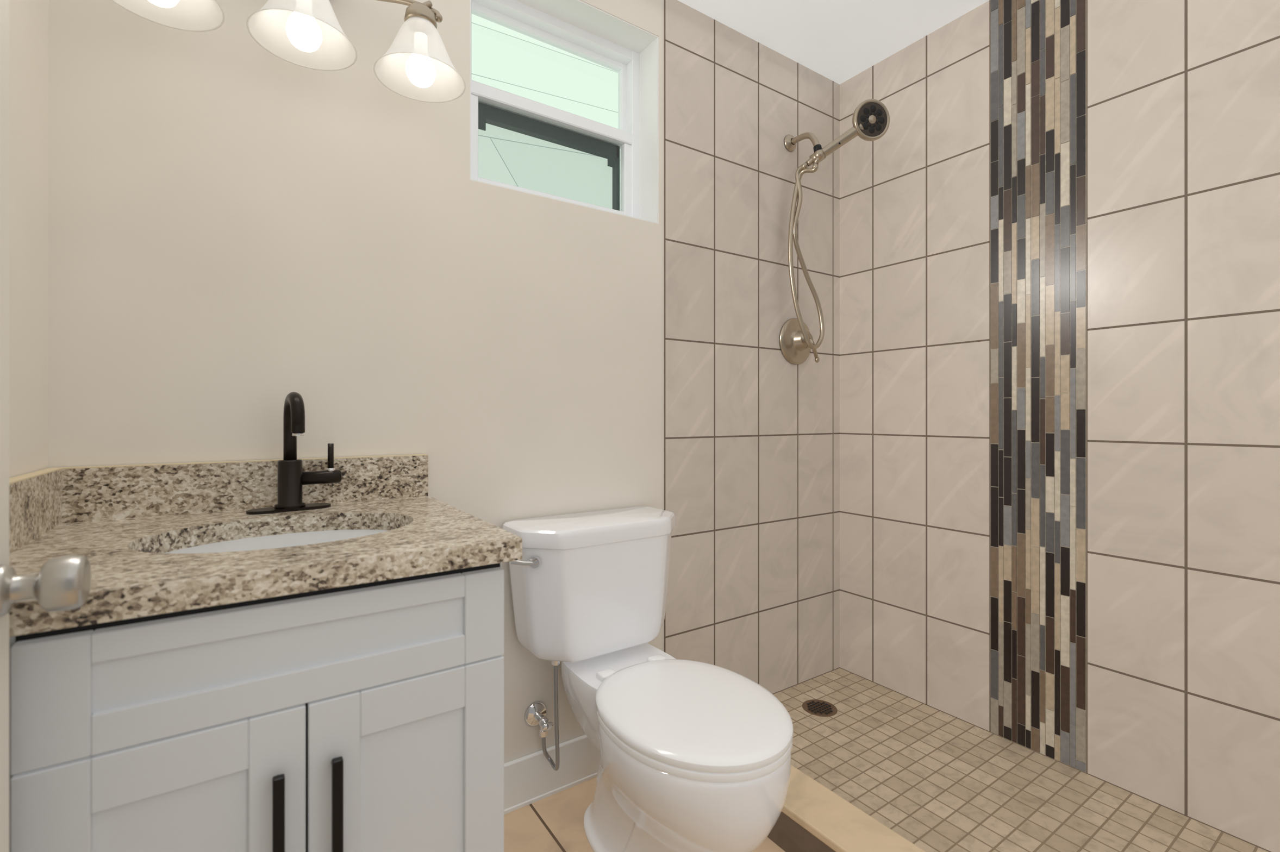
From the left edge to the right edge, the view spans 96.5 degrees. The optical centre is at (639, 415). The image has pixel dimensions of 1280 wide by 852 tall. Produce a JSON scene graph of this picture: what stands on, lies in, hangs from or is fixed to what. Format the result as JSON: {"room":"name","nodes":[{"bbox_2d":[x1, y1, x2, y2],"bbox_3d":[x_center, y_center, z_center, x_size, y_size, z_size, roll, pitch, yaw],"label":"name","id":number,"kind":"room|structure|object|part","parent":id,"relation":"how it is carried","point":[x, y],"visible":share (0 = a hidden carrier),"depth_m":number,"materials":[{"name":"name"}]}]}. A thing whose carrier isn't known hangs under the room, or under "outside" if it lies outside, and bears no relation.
{"room":"bathroom","nodes":[
{"label":"bathroom","id":0,"kind":"room"},
{"bbox_2d":[9,0,48,478],"bbox_3d":[-0.731,-0.142,0.367,0.200,2.350,2.029,0,0,-34],"label":"wall","id":1,"kind":"structure","parent":0,"point":[29,19],"depth_m":0.93,"materials":[{"name":"paint"}]},
{"bbox_2d":[0,0,91,851],"bbox_3d":[-0.388,0.007,0.239,0.102,2.028,0.792,0,0,-34],"label":"door","id":2,"kind":"structure","parent":1,"relation":"in","point":[62,583],"depth_m":0.55,"materials":[{"name":"white paint"}]},
{"bbox_3d":[-0.590,0.165,0.546,0.090,0.056,0.056,0,0,-34],"label":"knob","id":3,"kind":"part","parent":2,"relation":"part of","materials":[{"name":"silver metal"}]},
{"bbox_2d":[48,0,664,763],"bbox_3d":[-0.193,-0.142,1.736,2.832,2.350,0.220,0,0,-34],"label":"wall","id":4,"kind":"structure","parent":0,"point":[236,228],"depth_m":1.28,"materials":[{"name":"paint"}]},
{"bbox_2d":[110,0,224,32],"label":"sconce","id":5,"kind":"object","parent":4,"relation":"attached to","point":[210,15],"depth_m":1.04,"materials":[{"name":"white glass"}]},
{"bbox_3d":[-0.823,-0.758,0.976,0.060,0.105,0.060,0,0,-34],"label":"bulb","id":6,"kind":"part","parent":5,"relation":"part of","materials":[{"name":"white glass"}]},
{"bbox_3d":[-0.823,-0.777,0.976,0.183,0.118,0.183,0,0,-34],"label":"lamp shade","id":7,"kind":"part","parent":5,"relation":"part of","materials":[{"name":"white glass"}]},
{"bbox_2d":[246,0,357,71],"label":"sconce","id":8,"kind":"object","parent":4,"relation":"attached to","point":[303,30],"depth_m":1.08,"materials":[{"name":"white glass"}]},
{"bbox_3d":[-0.645,-0.777,1.097,0.183,0.118,0.183,0,0,-34],"label":"lamp shade","id":9,"kind":"part","parent":8,"relation":"part of","materials":[{"name":"white glass"}]},
{"bbox_3d":[-0.645,-0.758,1.097,0.060,0.105,0.060,0,0,-34],"label":"bulb","id":10,"kind":"part","parent":8,"relation":"part of","materials":[{"name":"white glass"}]},
{"bbox_2d":[373,0,465,102],"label":"sconce","id":11,"kind":"object","parent":4,"relation":"attached to","point":[418,36],"depth_m":1.20,"materials":[{"name":"white glass"}]},
{"bbox_3d":[-0.468,-0.777,1.218,0.183,0.118,0.183,0,0,-34],"label":"lamp shade","id":12,"kind":"part","parent":11,"relation":"part of","materials":[{"name":"white glass"}]},
{"bbox_3d":[-0.468,-0.758,1.218,0.060,0.105,0.060,0,0,-34],"label":"bulb","id":13,"kind":"part","parent":11,"relation":"part of","materials":[{"name":"white glass"}]},
{"bbox_2d":[504,734,600,814],"bbox_3d":[-0.247,0.970,1.556,0.745,0.125,0.017,0,0,-34],"label":"baseboard","id":14,"kind":"structure","parent":4,"relation":"attached to","point":[529,779],"depth_m":1.55,"materials":[{"name":"white"}]},
{"bbox_2d":[471,0,639,218],"bbox_3d":[-0.262,-0.887,1.719,0.591,0.584,0.070,0,0,-34],"label":"window","id":15,"kind":"structure","parent":4,"relation":"in","point":[491,105],"depth_m":1.73,"materials":[{"name":"white plastic"}]},
{"bbox_2d":[664,0,839,694],"bbox_3d":[0.437,-0.157,2.032,0.875,2.320,0.008,0,0,-34],"label":"tile","id":16,"kind":"structure","parent":4,"relation":"attached to","point":[751,434],"depth_m":1.98,"materials":[{"name":"beige tile"}]},
{"bbox_2d":[779,317,819,364],"bbox_3d":[0.600,-0.275,2.086,0.172,0.172,0.084,0,0,-34],"label":"shower valve","id":17,"kind":"object","parent":4,"relation":"attached to","point":[793,347],"visible":0.79,"depth_m":2.08,"materials":[{"name":"silver metal"}]},
{"bbox_2d":[784,98,889,349],"bbox_3d":[0.675,-0.654,1.991,0.351,0.838,0.127,0,0,30],"label":"shower head","id":18,"kind":"object","parent":4,"relation":"attached to","point":[870,119],"visible":1,"depth_m":2.00},
{"bbox_2d":[677,0,989,84],"bbox_3d":[0.640,-1.367,0.515,2.832,0.100,3.329,0,0,-34],"label":"ceiling","id":19,"kind":"structure","parent":0,"point":[837,40],"depth_m":1.92,"materials":[{"name":"paint"}]},
{"bbox_2d":[504,667,1269,851],"bbox_3d":[0.640,1.068,0.515,2.832,0.130,3.329,0,0,-34],"label":"floor","id":20,"kind":"structure","parent":0,"point":[941,781],"depth_m":1.52,"materials":[{"name":"tile"}]},
{"bbox_2d":[9,391,522,851],"bbox_3d":[-0.615,0.493,0.951,0.645,1.080,0.598,0,0,-34],"label":"vanity cabinet","id":21,"kind":"object","parent":20,"relation":"on","point":[290,654],"visible":1,"depth_m":0.77,"materials":[{"name":"white paint"}]},
{"bbox_2d":[9,454,522,637],"bbox_3d":[-0.617,0.159,0.954,0.645,0.132,0.591,0,0,-34],"label":"countertop","id":22,"kind":"structure","parent":21,"relation":"on","point":[124,519],"depth_m":0.92,"materials":[{"name":"stone"}]},
{"bbox_2d":[245,391,341,514],"bbox_3d":[-0.683,0.072,1.136,0.166,0.238,0.117,0,0,-34],"label":"vanity faucet","id":23,"kind":"object","parent":22,"relation":"on","point":[291,478],"depth_m":1.14,"materials":[{"name":"black metal"}]},
{"bbox_3d":[-0.455,0.529,0.718,0.013,0.160,0.033,0,0,-34],"label":"handle","id":24,"kind":"part","parent":21,"relation":"part of","materials":[{"name":"black metal"}]},
{"bbox_3d":[-0.401,0.529,0.755,0.013,0.160,0.033,0,0,-34],"label":"handle","id":25,"kind":"part","parent":21,"relation":"part of","materials":[{"name":"black metal"}]},
{"bbox_2d":[502,506,793,851],"bbox_3d":[0.011,0.653,1.313,0.515,0.763,0.712,0,0,-34],"label":"toilet","id":26,"kind":"object","parent":20,"relation":"on","point":[695,756],"visible":0.99,"depth_m":1.32,"materials":[{"name":"white ceramic"}]},
{"bbox_2d":[802,699,837,716],"bbox_3d":[0.616,1.001,1.958,0.116,0.003,0.116,0,0,-34],"label":"floor fitting","id":27,"kind":"object","parent":20,"relation":"on","point":[820,708],"visible":1,"depth_m":1.96,"materials":[{"name":"brown metal"}]},
{"bbox_2d":[767,765,925,851],"bbox_3d":[0.965,0.977,0.555,0.140,0.112,3.029,0,0,-34],"label":"shower curb","id":28,"kind":"structure","parent":20,"relation":"on","point":[812,818],"depth_m":1.31,"materials":[{"name":"beige stone"}]},
{"bbox_2d":[990,0,1086,773],"bbox_3d":[1.183,-0.157,1.706,0.009,2.320,0.252,0,0,-34],"label":"mosaic strip","id":29,"kind":"object","parent":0,"point":[1038,48],"depth_m":1.70,"materials":[{"name":"multicoloured tile"}]},
{"label":"outside","id":30,"kind":"structure","parent":0,"visible":0},
{"bbox_2d":[471,13,620,210],"bbox_3d":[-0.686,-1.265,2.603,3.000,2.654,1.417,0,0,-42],"label":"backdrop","id":31,"kind":"structure","parent":30,"point":[504,58],"depth_m":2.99,"materials":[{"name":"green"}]},
{"bbox_3d":[1.690,-0.142,1.230,0.292,2.350,3.329,0,0,-34],"label":"wall","id":32,"kind":"structure","parent":0,"visible":0},
{"bbox_2d":[839,0,990,732],"bbox_3d":[0.955,-0.157,2.042,0.008,2.320,0.560,0,0,-34],"label":"wall tile","id":33,"kind":"structure","parent":32,"relation":"attached to","point":[915,199],"depth_m":1.99,"materials":[{"name":"beige tile"}]},
{"bbox_2d":[1086,0,1279,851],"bbox_3d":[1.879,-0.157,0.686,0.008,2.320,2.218,0,0,-34],"label":"wall tile","id":34,"kind":"structure","parent":32,"relation":"attached to","point":[1183,96],"depth_m":1.43,"materials":[{"name":"beige tile"}]}
]}

